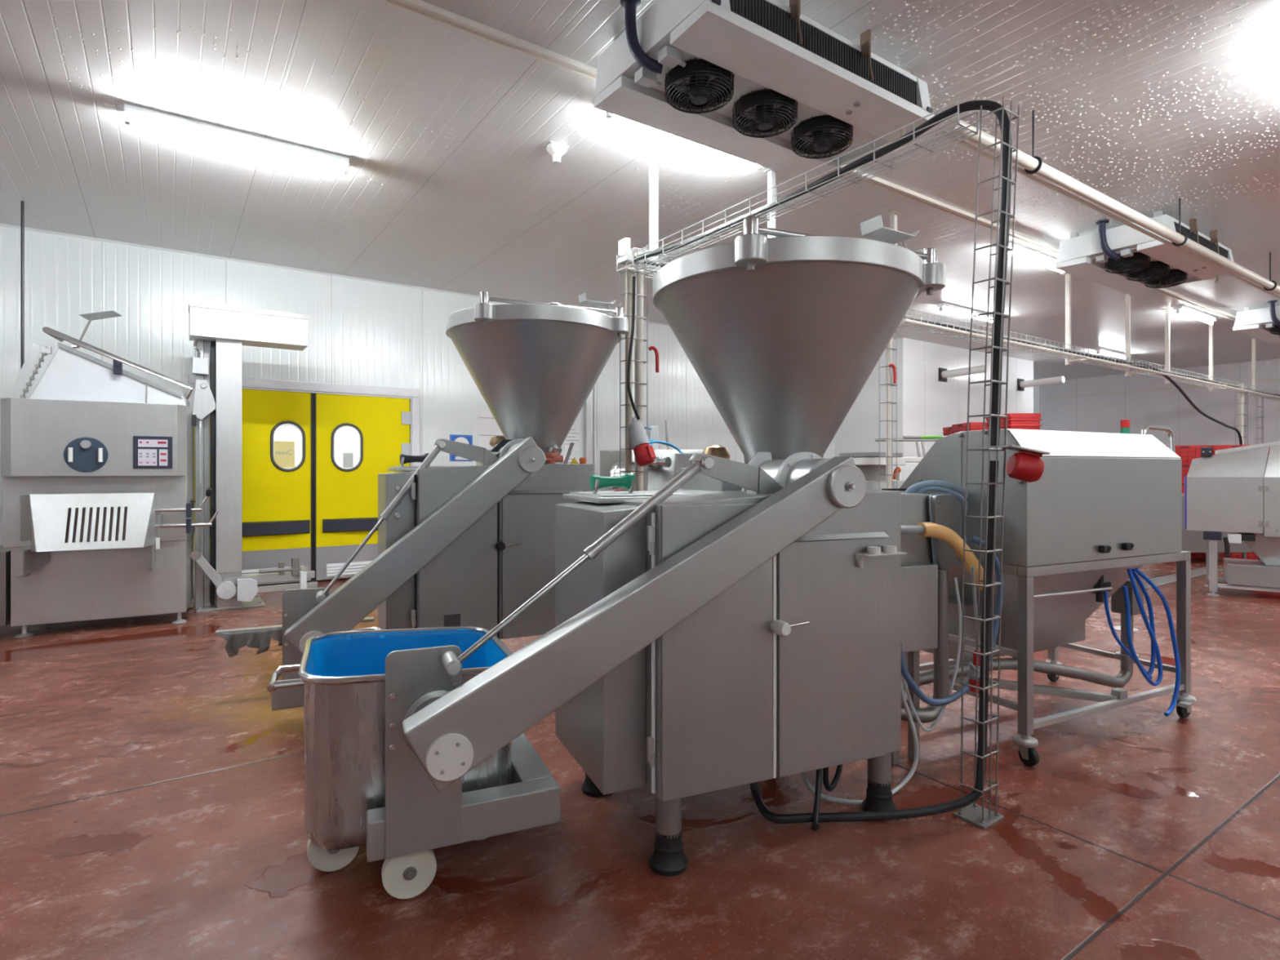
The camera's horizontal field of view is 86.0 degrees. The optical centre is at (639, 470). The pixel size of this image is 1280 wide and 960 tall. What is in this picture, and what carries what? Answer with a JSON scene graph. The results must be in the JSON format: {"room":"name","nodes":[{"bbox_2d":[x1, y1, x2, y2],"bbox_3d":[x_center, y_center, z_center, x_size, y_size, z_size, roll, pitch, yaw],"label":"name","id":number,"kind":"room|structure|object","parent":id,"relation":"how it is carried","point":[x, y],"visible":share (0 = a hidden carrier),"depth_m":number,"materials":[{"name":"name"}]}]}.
{"room":"factory floor","nodes":[
{"label":"factory floor","id":0,"kind":"room"},
{"bbox_2d":[0,226,835,585],"bbox_3d":[-2.184,-0.550,10.034,15.000,3.900,0.200,0,0,-35],"label":"wall","id":1,"kind":"structure","parent":0,"point":[365,333],"depth_m":8.50,"materials":[{"name":"metal"}]},
{"bbox_2d":[241,388,313,585],"bbox_3d":[-4.570,0.200,8.212,1.211,2.340,0.125,0,0,-35],"label":"door","id":2,"kind":"structure","parent":1,"relation":"in","point":[277,426],"depth_m":8.34,"materials":[{"name":"yellow plastic"}]},
{"bbox_2d":[241,565,304,582],"bbox_3d":[-4.501,1.260,8.259,0.840,0.170,0.024,0,0,-35],"label":"vent grille","id":3,"kind":"object","parent":2,"relation":"attached to","point":[246,571],"depth_m":8.23,"materials":[{"name":"white metal"}]},
{"bbox_2d":[187,373,419,593],"bbox_3d":[-4.081,0.150,8.574,2.620,2.500,0.090,0,0,-35],"label":"trim","id":4,"kind":"structure","parent":1,"relation":"attached to","point":[246,383],"depth_m":8.74,"materials":[{"name":"metal"}]},
{"bbox_2d":[0,223,670,326],"bbox_3d":[-2.129,-2.487,9.936,14.980,0.025,0.025,0,0,-35],"label":"trim","id":5,"kind":"structure","parent":1,"relation":"attached to","point":[1,224],"depth_m":8.09,"materials":[{"name":"white plastic"}]},
{"bbox_2d":[313,393,411,580],"bbox_3d":[-3.572,0.200,8.900,1.201,2.340,0.125,0,0,-35],"label":"door","id":6,"kind":"structure","parent":1,"relation":"in","point":[357,439],"depth_m":8.82,"materials":[{"name":"yellow plastic"}]},
{"bbox_2d":[326,560,372,577],"bbox_3d":[-3.604,1.260,8.878,0.840,0.170,0.024,0,0,-35],"label":"vent grille","id":7,"kind":"object","parent":6,"relation":"attached to","point":[333,567],"depth_m":8.77,"materials":[{"name":"white metal"}]},
{"bbox_2d":[449,434,472,461],"bbox_3d":[-2.518,-0.320,9.673,0.330,0.370,0.011,0,0,-35],"label":"safety sign","id":8,"kind":"object","parent":1,"relation":"attached to","point":[468,439],"visible":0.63,"depth_m":9.67,"materials":[{"name":"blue plastic"}]},
{"bbox_2d":[477,409,504,449],"bbox_3d":[-2.059,-0.510,9.994,0.640,0.720,0.005,0,0,-35],"label":"notice board","id":9,"kind":"object","parent":1,"relation":"attached to","point":[488,428],"visible":0.33,"depth_m":9.88,"materials":[{"name":"paper"}]},
{"bbox_2d":[564,426,580,451],"bbox_3d":[-1.055,-0.500,10.687,0.280,0.400,0.005,0,0,-35],"label":"paper notice","id":10,"kind":"object","parent":1,"relation":"attached to","point":[573,436],"visible":0.72,"depth_m":10.71,"materials":[{"name":"white paper"}]},
{"bbox_2d":[0,555,1279,959],"bbox_3d":[5.463,1.500,7.049,24.200,0.200,13.800,0,0,-35],"label":"floor","id":11,"kind":"structure","parent":0,"point":[152,785],"depth_m":2.64,"materials":[{"name":"red concrete"}]},
{"bbox_2d":[0,310,218,638],"bbox_3d":[-4.851,-0.009,6.279,1.739,2.818,1.290,0,0,-29],"label":"machine","id":12,"kind":"object","parent":11,"relation":"on","point":[98,463],"visible":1,"depth_m":5.95,"materials":[{"name":"grey metal"}]},
{"bbox_2d":[29,347,189,408],"bbox_3d":[-4.962,-0.852,6.474,1.166,0.523,0.420,0,0,-29],"label":"hood","id":13,"kind":"object","parent":12,"relation":"attached to","point":[72,374],"depth_m":6.22,"materials":[{"name":"metal"}]},
{"bbox_2d":[112,359,122,374],"bbox_3d":[-4.775,-0.950,6.273,0.065,0.140,0.065,0,0,-29],"label":"switch","id":14,"kind":"object","parent":12,"relation":"attached to","point":[117,363],"depth_m":6.26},
{"bbox_2d":[42,326,194,399],"bbox_3d":[-4.758,-0.973,6.306,1.119,0.586,0.087,0,0,-29],"label":"hood","id":15,"kind":"object","parent":12,"relation":"attached to","point":[71,373],"depth_m":6.22,"materials":[{"name":"metal"}]},
{"bbox_2d":[188,301,317,613],"bbox_3d":[-4.045,-0.122,7.184,1.140,3.045,0.620,0,0,-35],"label":"lift","id":16,"kind":"object","parent":11,"relation":"on","point":[218,333],"visible":0.96,"depth_m":6.89,"materials":[{"name":"metal"}]},
{"bbox_2d":[267,626,511,898],"bbox_3d":[-0.940,1.033,2.625,0.842,0.733,0.883,0,0,-23],"label":"bin","id":17,"kind":"object","parent":11,"relation":"on","point":[342,674],"visible":0.55,"depth_m":2.27,"materials":[{"name":"metal"}]},
{"bbox_2d":[214,291,628,711],"bbox_3d":[-1.304,0.110,4.380,2.497,2.580,1.213,0,0,-25],"label":"machine","id":18,"kind":"object","parent":11,"relation":"on","point":[469,546],"visible":0.85,"depth_m":4.12,"materials":[{"name":"metal"}]},
{"bbox_2d":[217,628,282,657],"bbox_3d":[-2.394,1.069,4.256,0.393,0.150,0.035,0,0,-25],"label":"plastic film","id":19,"kind":"object","parent":18,"relation":"on","point":[260,639],"visible":0.91,"depth_m":4.25,"materials":[{"name":"plastic"}]},
{"bbox_2d":[583,381,596,475],"bbox_3d":[-0.772,-0.250,10.800,0.194,3.300,0.104,0,0,-35],"label":"steel post","id":20,"kind":"object","parent":11,"relation":"on","point":[590,404],"visible":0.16,"depth_m":10.77,"materials":[{"name":"metal"}]},
{"bbox_2d":[610,461,634,491],"bbox_3d":[-0.132,0.661,5.570,0.218,1.478,0.287,0,0,30],"label":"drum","id":21,"kind":"object","parent":11,"relation":"on","point":[615,472],"visible":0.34,"depth_m":5.47,"materials":[{"name":"metal"}]},
{"bbox_2d":[617,237,648,491],"bbox_3d":[-0.044,-0.110,4.854,0.200,3.020,0.130,0,0,-35],"label":"cable tray","id":22,"kind":"object","parent":11,"relation":"on","point":[624,251],"visible":0.45,"depth_m":4.84,"materials":[{"name":"metal"}]},
{"bbox_2d":[627,417,656,466],"bbox_3d":[0.006,-0.205,4.806,0.238,0.347,0.133,0,0,40],"label":"power socket","id":23,"kind":"object","parent":22,"relation":"attached to","point":[644,453],"visible":0.98,"depth_m":4.76,"materials":[{"name":"red plastic"}]},
{"bbox_2d":[648,346,658,372],"bbox_3d":[0.099,-0.792,4.869,0.084,0.184,0.031,0,0,-26],"label":"hook","id":24,"kind":"object","parent":22,"relation":"attached to","point":[656,353],"visible":1,"depth_m":4.87,"materials":[{"name":"red plastic"}]},
{"bbox_2d":[599,420,703,491],"bbox_3d":[0.172,0.460,6.724,1.130,1.881,0.850,0,0,0],"label":"machine","id":25,"kind":"object","parent":11,"relation":"on","point":[668,464],"visible":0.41,"depth_m":6.49,"materials":[{"name":"metal"}]},
{"bbox_2d":[366,214,945,876],"bbox_3d":[0.119,0.175,2.850,2.336,2.450,1.213,0,0,-23],"label":"machine","id":26,"kind":"object","parent":11,"relation":"on","point":[727,624],"visible":1,"depth_m":2.51,"materials":[{"name":"metal"}]},
{"bbox_2d":[822,764,842,791],"bbox_3d":[0.820,1.227,2.954,0.055,0.268,0.185,0,0,40],"label":"cable","id":27,"kind":"object","parent":26,"relation":"attached to","point":[831,787],"visible":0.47,"depth_m":2.91,"materials":[{"name":"rubber"}]},
{"bbox_2d":[855,551,907,568],"bbox_3d":[0.945,0.350,2.683,0.194,0.056,0.073,0,0,-23],"label":"shelf","id":28,"kind":"object","parent":26,"relation":"attached to","point":[863,559],"depth_m":2.70,"materials":[{"name":"silver metal"}]},
{"bbox_2d":[812,768,822,830],"bbox_3d":[0.717,1.258,2.763,0.029,0.286,0.206,0,0,20],"label":"cable","id":29,"kind":"object","parent":11,"relation":"on","point":[815,826],"visible":0.83,"depth_m":2.74,"materials":[{"name":"rubber"}]},
{"bbox_2d":[800,682,919,804],"bbox_3d":[0.974,1.089,2.969,0.573,0.622,0.202,0,0,-4],"label":"cable","id":30,"kind":"object","parent":11,"relation":"on","point":[910,774],"visible":0.66,"depth_m":3.04,"materials":[{"name":"grey plastic"}]},
{"bbox_2d":[749,460,998,823],"bbox_3d":[0.927,0.677,2.750,1.014,1.436,0.212,0,0,9],"label":"cable","id":31,"kind":"object","parent":11,"relation":"on","point":[973,796],"visible":0.77,"depth_m":2.75,"materials":[{"name":"rubber"}]},
{"bbox_2d":[839,452,923,489],"bbox_3d":[2.677,0.610,7.241,1.430,1.580,0.660,0,0,-35],"label":"table","id":32,"kind":"object","parent":11,"relation":"on","point":[868,463],"visible":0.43,"depth_m":6.81,"materials":[{"name":"metal"}]},
{"bbox_2d":[879,328,897,489],"bbox_3d":[2.352,0.000,6.506,0.150,2.800,0.130,0,0,-35],"label":"wire cage","id":33,"kind":"object","parent":11,"relation":"on","point":[889,348],"visible":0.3,"depth_m":6.49,"materials":[{"name":"metal"}]},
{"bbox_2d":[875,439,937,480],"bbox_3d":[3.778,0.491,9.289,1.400,1.818,0.760,0,0,0],"label":"bench","id":34,"kind":"object","parent":11,"relation":"on","point":[906,470],"visible":0.18,"depth_m":8.92,"materials":[{"name":"metal"}]},
{"bbox_2d":[902,435,946,439],"bbox_3d":[3.828,-0.440,8.969,0.760,0.047,0.043,0,0,0],"label":"squeegee","id":35,"kind":"object","parent":34,"relation":"on","point":[926,437],"visible":0.72,"depth_m":8.95,"materials":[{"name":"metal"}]},
{"bbox_2d":[881,488,961,764],"bbox_3d":[1.260,0.748,3.363,0.818,1.305,0.695,0,0,-23],"label":"station","id":36,"kind":"object","parent":11,"relation":"on","point":[924,572],"visible":0.43,"depth_m":3.32,"materials":[{"name":"metal"}]},
{"bbox_2d":[901,577,961,732],"bbox_3d":[1.326,0.841,3.130,0.356,0.683,0.050,0,0,-20],"label":"cable","id":37,"kind":"object","parent":36,"relation":"attached to","point":[959,643],"visible":0.81,"depth_m":3.16,"materials":[{"name":"grey plastic"}]},
{"bbox_2d":[903,480,968,497],"bbox_3d":[1.536,0.210,3.501,0.436,0.324,0.066,0,0,-13],"label":"air hose","id":38,"kind":"object","parent":36,"relation":"attached to","point":[916,486],"visible":0.59,"depth_m":3.46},
{"bbox_2d":[915,486,968,542],"bbox_3d":[1.548,0.222,3.502,0.339,0.299,0.047,0,0,-14],"label":"air hose","id":39,"kind":"object","parent":36,"relation":"attached to","point":[961,499],"visible":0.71,"depth_m":3.48,"materials":[{"name":"rubber"}]},
{"bbox_2d":[916,522,983,590],"bbox_3d":[1.488,0.405,3.241,0.424,0.335,0.067,0,0,-23],"label":"hose","id":40,"kind":"object","parent":36,"relation":"attached to","point":[943,533],"visible":0.77,"depth_m":3.21,"materials":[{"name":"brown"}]},
{"bbox_2d":[953,95,1020,829],"bbox_3d":[1.404,-0.040,2.780,0.218,2.880,0.158,0,0,-35],"label":"cable tray","id":41,"kind":"object","parent":11,"relation":"on","point":[980,816],"visible":0.9,"depth_m":2.76,"materials":[{"name":"metal"}]},
{"bbox_2d":[967,566,980,693],"bbox_3d":[1.427,0.667,2.899,0.079,0.525,0.080,0,0,41],"label":"plug","id":42,"kind":"object","parent":41,"relation":"hanging from","point":[971,674],"visible":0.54,"depth_m":2.89,"materials":[{"name":"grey plastic"}]},
{"bbox_2d":[968,678,979,693],"bbox_3d":[1.427,0.902,2.899,0.068,0.055,0.068,0,0,-23],"label":"socket","id":43,"kind":"object","parent":42,"relation":"attached to","point":[972,682],"depth_m":2.88,"materials":[{"name":"red plastic"}]},
{"bbox_2d":[1000,444,1049,482],"bbox_3d":[1.533,-0.028,2.734,0.143,0.148,0.112,0,0,7],"label":"power socket","id":44,"kind":"object","parent":41,"relation":"attached to","point":[1026,464],"visible":1,"depth_m":2.69,"materials":[{"name":"red plastic"}]},
{"bbox_2d":[899,424,1196,766],"bbox_3d":[2.128,0.566,3.828,2.079,1.667,0.871,0,0,-26],"label":"machine","id":45,"kind":"object","parent":11,"relation":"on","point":[1102,506],"visible":0.77,"depth_m":3.57,"materials":[{"name":"metal"}]},
{"bbox_2d":[901,536,1004,706],"bbox_3d":[1.402,0.681,3.130,0.628,0.744,0.098,0,0,-23],"label":"corrugated hose","id":46,"kind":"object","parent":45,"relation":"hanging from","point":[953,697],"visible":0.64,"depth_m":3.10,"materials":[{"name":"blue plastic"}]},
{"bbox_2d":[899,428,1182,566],"bbox_3d":[2.256,0.125,3.892,1.348,0.660,0.785,0,0,-27],"label":"hood","id":47,"kind":"object","parent":45,"relation":"attached to","point":[1094,491],"depth_m":3.50,"materials":[{"name":"metal"}]},
{"bbox_2d":[1103,590,1152,679],"bbox_3d":[2.640,0.887,3.722,0.306,0.497,0.035,0,0,-11],"label":"hose","id":48,"kind":"object","parent":45,"relation":"hanging from","point":[1105,593],"visible":0.78,"depth_m":3.70,"materials":[{"name":"rubber"}]},
{"bbox_2d":[1122,568,1162,686],"bbox_3d":[2.656,0.837,3.649,0.354,0.639,0.072,0,0,-29],"label":"hose","id":49,"kind":"object","parent":45,"relation":"hanging from","point":[1157,682],"visible":1,"depth_m":3.62,"materials":[{"name":"rubber"}]},
{"bbox_2d":[1131,568,1155,677],"bbox_3d":[2.707,0.820,3.688,0.189,0.595,0.037,0,0,-21],"label":"hose","id":50,"kind":"object","parent":45,"relation":"hanging from","point":[1138,580],"visible":0.88,"depth_m":3.71,"materials":[{"name":"rubber"}]},
{"bbox_2d":[1133,567,1180,715],"bbox_3d":[2.766,0.908,3.653,0.304,0.791,0.053,0,0,-15],"label":"hose","id":51,"kind":"object","parent":45,"relation":"hanging from","point":[1136,570],"visible":1,"depth_m":3.68,"materials":[{"name":"rubber"}]},
{"bbox_2d":[1113,419,1138,632],"bbox_3d":[4.273,0.476,6.045,0.198,1.848,0.198,0,0,-35],"label":"lamp","id":52,"kind":"object","parent":11,"relation":"on","point":[1124,424],"visible":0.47,"depth_m":6.02,"materials":[{"name":"red plastic"}]},
{"bbox_2d":[1108,566,1223,598],"bbox_3d":[6.069,1.399,8.329,5.550,0.010,0.260,0,0,-35],"label":"trim","id":53,"kind":"structure","parent":11,"relation":"on","point":[1158,581],"depth_m":8.92,"materials":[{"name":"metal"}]},
{"bbox_2d":[1191,552,1206,557],"bbox_3d":[8.905,1.250,11.306,0.604,0.300,0.408,0,0,21],"label":"crate","id":54,"kind":"object","parent":11,"relation":"on","point":[1193,554],"visible":0.06,"depth_m":11.06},
{"bbox_3d":[8.905,0.948,11.306,0.604,0.300,0.408,0,0,21],"label":"crate","id":55,"kind":"object","parent":54,"relation":"on","visible":0},
{"bbox_3d":[8.905,0.646,11.306,0.604,0.300,0.408,0,0,21],"label":"crate","id":56,"kind":"object","parent":55,"relation":"on","visible":0},
{"bbox_2d":[1182,482,1184,493],"bbox_3d":[8.905,0.344,11.306,0.604,0.300,0.408,0,0,21],"label":"crate","id":57,"kind":"object","parent":56,"relation":"on","point":[1183,483],"visible":0.02,"depth_m":11.13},
{"bbox_2d":[1182,463,1191,482],"bbox_3d":[8.905,0.042,11.306,0.604,0.300,0.408,0,0,21],"label":"crate","id":58,"kind":"object","parent":57,"relation":"on","point":[1185,468],"visible":0.09,"depth_m":11.12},
{"bbox_2d":[1166,444,1207,464],"bbox_3d":[8.905,-0.260,11.306,0.604,0.300,0.408,0,0,21],"label":"crate","id":59,"kind":"object","parent":58,"relation":"on","point":[1187,453],"visible":0.37,"depth_m":11.11,"materials":[{"name":"plastic"}]},
{"bbox_2d":[1182,493,1252,559],"bbox_3d":[8.699,0.880,10.662,1.119,1.040,0.635,0,0,0],"label":"steel container","id":60,"kind":"object","parent":11,"relation":"on","point":[1193,541],"visible":0.19,"depth_m":10.36,"materials":[{"name":"metal"}]},
{"bbox_2d":[1205,551,1257,559],"bbox_3d":[9.530,1.250,11.069,0.604,0.300,0.408,0,0,21],"label":"crate","id":61,"kind":"object","parent":11,"relation":"on","point":[1252,555],"visible":0.14,"depth_m":10.88,"materials":[{"name":"plastic"}]},
{"bbox_3d":[9.530,0.948,11.069,0.604,0.300,0.408,0,0,21],"label":"crate","id":62,"kind":"object","parent":61,"relation":"on","visible":0},
{"bbox_3d":[9.530,0.646,11.069,0.604,0.300,0.408,0,0,21],"label":"crate","id":63,"kind":"object","parent":62,"relation":"on","visible":0},
{"bbox_3d":[9.530,0.344,11.069,0.604,0.300,0.408,0,0,21],"label":"crate","id":64,"kind":"object","parent":63,"relation":"on","visible":0},
{"bbox_3d":[9.530,0.042,11.069,0.604,0.300,0.408,0,0,21],"label":"crate","id":65,"kind":"object","parent":64,"relation":"on","visible":0},
{"bbox_2d":[1207,444,1251,455],"bbox_3d":[9.530,-0.260,11.069,0.604,0.300,0.408,0,0,21],"label":"crate","id":66,"kind":"object","parent":65,"relation":"on","point":[1215,447],"visible":0.27,"depth_m":10.95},
{"bbox_2d":[1184,440,1279,595],"bbox_3d":[7.497,0.390,7.396,2.547,2.019,0.922,0,0,38],"label":"machine","id":67,"kind":"object","parent":11,"relation":"on","point":[1237,490],"visible":1,"depth_m":7.58,"materials":[{"name":"metal"}]},
{"bbox_2d":[1223,557,1279,588],"bbox_3d":[7.401,1.153,7.421,1.630,0.225,0.700,0,0,38],"label":"tray","id":68,"kind":"object","parent":67,"relation":"on","point":[1237,573],"depth_m":7.55,"materials":[{"name":"metal"}]},
{"bbox_2d":[1235,383,1248,444],"bbox_3d":[10.775,-0.075,12.293,0.207,2.950,0.130,0,0,-35],"label":"wire cage","id":69,"kind":"object","parent":11,"relation":"on","point":[1241,395],"visible":0.3,"depth_m":12.28,"materials":[{"name":"metal"}]},
{"bbox_2d":[1255,395,1263,444],"bbox_3d":[11.640,0.000,12.889,0.150,2.800,0.130,0,0,-35],"label":"wire cage","id":70,"kind":"object","parent":11,"relation":"on","point":[1262,398],"visible":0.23,"depth_m":12.88,"materials":[{"name":"metal"}]},
{"bbox_3d":[5.036,1.250,10.363,0.408,0.300,0.604,0,0,0],"label":"crate","id":71,"kind":"object","parent":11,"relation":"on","visible":0},
{"bbox_3d":[5.036,0.948,10.363,0.408,0.300,0.604,0,0,0],"label":"crate","id":72,"kind":"object","parent":71,"relation":"on","visible":0},
{"bbox_3d":[5.036,0.646,10.363,0.408,0.300,0.604,0,0,0],"label":"crate","id":73,"kind":"object","parent":72,"relation":"on","visible":0},
{"bbox_3d":[5.036,0.344,10.363,0.408,0.300,0.604,0,0,0],"label":"crate","id":74,"kind":"object","parent":73,"relation":"on","visible":0},
{"bbox_3d":[5.036,0.042,10.363,0.408,0.300,0.604,0,0,0],"label":"crate","id":75,"kind":"object","parent":74,"relation":"on","visible":0},
{"bbox_3d":[5.036,-0.260,10.363,0.408,0.300,0.604,0,0,0],"label":"crate","id":76,"kind":"object","parent":75,"relation":"on","visible":0},
{"bbox_2d":[951,422,986,433],"bbox_3d":[5.036,-0.562,10.363,0.408,0.300,0.604,0,0,0],"label":"crate","id":77,"kind":"object","parent":76,"relation":"on","point":[957,428],"visible":0.39,"depth_m":10.10,"materials":[{"name":"plastic"}]},
{"bbox_3d":[4.778,1.250,8.800,0.408,0.300,0.604,0,0,0],"label":"crate","id":78,"kind":"object","parent":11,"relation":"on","visible":0},
{"bbox_3d":[4.778,0.948,8.800,0.408,0.300,0.604,0,0,0],"label":"crate","id":79,"kind":"object","parent":78,"relation":"on","visible":0},
{"bbox_3d":[4.778,0.646,8.800,0.408,0.300,0.604,0,0,0],"label":"crate","id":80,"kind":"object","parent":79,"relation":"on","visible":0},
{"bbox_3d":[4.778,0.344,8.800,0.408,0.300,0.604,0,0,0],"label":"crate","id":81,"kind":"object","parent":80,"relation":"on","visible":0},
{"bbox_3d":[4.778,0.042,8.800,0.408,0.300,0.604,0,0,0],"label":"crate","id":82,"kind":"object","parent":81,"relation":"on","visible":0},
{"bbox_3d":[4.778,-0.260,8.800,0.408,0.300,0.604,0,0,0],"label":"crate","id":83,"kind":"object","parent":82,"relation":"on","visible":0},
{"bbox_2d":[985,413,1042,430],"bbox_3d":[4.778,-0.562,8.800,0.408,0.300,0.604,0,0,0],"label":"crate","id":84,"kind":"object","parent":83,"relation":"on","point":[1014,420],"visible":0.6,"depth_m":8.51,"materials":[{"name":"plastic"}]},
{"bbox_2d":[0,0,1279,380],"bbox_3d":[5.463,-2.575,7.049,24.200,0.150,13.800,0,0,-35],"label":"ceiling","id":85,"kind":"structure","parent":0,"point":[76,167],"depth_m":5.25,"materials":[{"name":"paint"}]},
{"bbox_2d":[20,200,24,369],"bbox_3d":[-5.726,-1.525,6.364,0.022,1.950,0.022,0,0,-12],"label":"pole","id":86,"kind":"object","parent":85,"relation":"hanging from","point":[22,202],"visible":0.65,"depth_m":6.36,"materials":[{"name":"metal"}]},
{"bbox_2d":[124,102,349,174],"bbox_3d":[-2.944,-2.442,5.113,1.440,0.115,0.110,0,0,-35],"label":"ceiling light","id":87,"kind":"object","parent":85,"relation":"attached to","point":[133,114],"visible":1,"depth_m":5.04,"materials":[{"name":"white plastic"}]},
{"bbox_2d":[544,140,568,164],"bbox_3d":[-0.641,-2.434,5.279,0.160,0.132,0.156,0,0,-35],"label":"smoke detector","id":88,"kind":"object","parent":85,"relation":"attached to","point":[555,149],"visible":1,"depth_m":5.25,"materials":[{"name":"grey plastic"}]},
{"bbox_2d":[39,0,1279,237],"bbox_3d":[1.244,-2.497,4.950,9.651,0.005,4.979,0,0,-23],"label":"water droplets","id":89,"kind":"object","parent":85,"relation":"attached to","point":[930,1],"visible":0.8,"depth_m":4.59,"materials":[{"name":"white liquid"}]},
{"bbox_2d":[605,111,762,170],"bbox_3d":[0.369,-2.442,5.029,1.440,0.115,0.110,0,0,-35],"label":"ceiling light","id":90,"kind":"object","parent":85,"relation":"attached to","point":[608,115],"visible":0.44,"depth_m":4.96,"materials":[{"name":"white plastic"}]},
{"bbox_2d":[593,0,933,181],"bbox_3d":[0.736,-2.278,4.115,1.934,0.445,1.062,0,0,-35],"label":"cooler","id":91,"kind":"object","parent":85,"relation":"attached to","point":[764,83],"visible":1,"depth_m":3.89,"materials":[{"name":"white metal"}]},
{"bbox_2d":[616,129,1279,400],"bbox_3d":[6.963,-1.920,9.627,17.204,1.160,0.318,0,0,-35],"label":"cable tray","id":92,"kind":"object","parent":85,"relation":"hanging from","point":[653,137],"visible":0.74,"depth_m":8.30,"materials":[{"name":"grey metal"}]},
{"bbox_2d":[626,275,639,419],"bbox_3d":[-0.045,-0.853,4.768,0.108,0.995,0.022,0,0,-35],"label":"cable","id":93,"kind":"object","parent":92,"relation":"hanging from","point":[634,409],"visible":1,"depth_m":4.75,"materials":[{"name":"rubber"}]},
{"bbox_2d":[632,101,977,270],"bbox_3d":[0.676,-1.445,3.775,0.146,0.096,2.354,0,0,-35],"label":"cable tray","id":94,"kind":"object","parent":92,"relation":"attached to","point":[933,142],"visible":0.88,"depth_m":3.37,"materials":[{"name":"metal"}]},
{"bbox_2d":[633,100,1012,446],"bbox_3d":[0.702,-0.812,3.728,0.120,1.425,2.503,0,0,-38],"label":"cable","id":95,"kind":"object","parent":94,"relation":"hanging from","point":[989,105],"visible":0.77,"depth_m":2.77,"materials":[{"name":"rubber"}]},
{"bbox_2d":[644,259,1279,395],"bbox_3d":[6.873,-1.462,9.542,16.653,0.062,0.136,0,0,-35],"label":"cable","id":96,"kind":"object","parent":92,"relation":"on","point":[949,326],"visible":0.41,"depth_m":8.25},
{"bbox_2d":[1115,360,1242,444],"bbox_3d":[8.552,-0.653,10.684,5.415,1.708,0.059,0,0,-36],"label":"cable","id":97,"kind":"object","parent":92,"relation":"hanging from","point":[1167,377],"visible":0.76,"depth_m":10.66,"materials":[{"name":"rubber"}]},
{"bbox_2d":[937,302,992,322],"bbox_3d":[5.181,-2.442,10.717,1.700,0.115,0.110,0,0,-35],"label":"ceiling light","id":98,"kind":"object","parent":85,"relation":"attached to","point":[945,307],"visible":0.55,"depth_m":10.50,"materials":[{"name":"white plastic"}]},
{"bbox_2d":[993,241,1065,274],"bbox_3d":[4.518,-2.442,7.891,1.500,0.115,0.110,0,0,-35],"label":"ceiling light","id":99,"kind":"object","parent":85,"relation":"attached to","point":[1025,254],"visible":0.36,"depth_m":7.84,"materials":[{"name":"white plastic"}]},
{"bbox_2d":[937,110,1279,299],"bbox_3d":[8.585,-2.281,8.821,16.250,0.439,0.150,0,0,-35],"label":"pipe","id":100,"kind":"object","parent":85,"relation":"hanging from","point":[1032,165],"visible":0.99,"depth_m":5.42,"materials":[{"name":"beige plastic"}]},
{"bbox_2d":[1095,347,1131,359],"bbox_3d":[9.938,-2.442,14.388,1.500,0.115,0.110,0,0,-35],"label":"ceiling light","id":101,"kind":"object","parent":85,"relation":"attached to","point":[1101,349],"visible":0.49,"depth_m":14.23,"materials":[{"name":"white plastic"}]},
{"bbox_2d":[1054,209,1235,293],"bbox_3d":[5.420,-2.278,7.346,1.934,0.445,1.062,0,0,-35],"label":"cooler","id":102,"kind":"object","parent":85,"relation":"attached to","point":[1124,259],"visible":0.97,"depth_m":7.10,"materials":[{"name":"white metal"}]},
{"bbox_2d":[1173,305,1216,324],"bbox_3d":[8.757,-2.442,10.816,1.500,0.115,0.110,0,0,-35],"label":"ceiling light","id":103,"kind":"object","parent":85,"relation":"attached to","point":[1186,311],"visible":1,"depth_m":10.72,"materials":[{"name":"white plastic"}]},
{"bbox_2d":[1232,300,1279,342],"bbox_3d":[10.104,-2.278,10.577,1.934,0.445,1.062,0,0,-35],"label":"cooler","id":104,"kind":"object","parent":85,"relation":"attached to","point":[1262,324],"visible":1,"depth_m":10.36,"materials":[{"name":"white metal"}]},
{"bbox_2d":[835,337,1033,457],"bbox_3d":[6.452,-0.550,15.020,4.920,3.900,1.800,0,0,-35],"label":"wall","id":105,"kind":"structure","parent":0,"point":[926,405],"depth_m":13.54,"materials":[{"name":"paint"}]},
{"bbox_2d":[938,364,988,382],"bbox_3d":[6.247,-1.900,13.239,0.260,0.260,0.903,0,0,-35],"label":"pipe stub","id":106,"kind":"object","parent":105,"relation":"attached to","point":[944,374],"visible":0.94,"depth_m":13.26,"materials":[{"name":"white plastic"}]},
{"bbox_2d":[1017,376,1065,391],"bbox_3d":[8.750,-1.920,14.965,0.260,0.260,0.903,0,0,-35],"label":"pipe stub","id":107,"kind":"object","parent":105,"relation":"attached to","point":[1021,384],"visible":1,"depth_m":14.96,"materials":[{"name":"white plastic"}]},
{"bbox_2d":[1039,358,1279,445],"bbox_3d":[15.341,-0.550,13.863,0.200,3.900,13.800,0,0,-35],"label":"wall","id":108,"kind":"structure","parent":0,"point":[1101,413],"depth_m":16.96,"materials":[{"name":"paint"}]},
{"bbox_2d":[377,0,1235,320],"bbox_3d":[4.811,-2.482,7.820,24.000,0.035,0.090,0,0,-35],"label":"trim","id":109,"kind":"structure","parent":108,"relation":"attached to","point":[419,7],"depth_m":4.17,"materials":[{"name":"beige plastic"}]},
{"bbox_2d":[1046,377,1279,399],"bbox_3d":[15.299,-2.040,13.713,0.040,0.040,13.600,0,0,-35],"label":"trim","id":110,"kind":"structure","parent":108,"relation":"attached to","point":[1276,379],"depth_m":17.25,"materials":[{"name":"beige plastic"}]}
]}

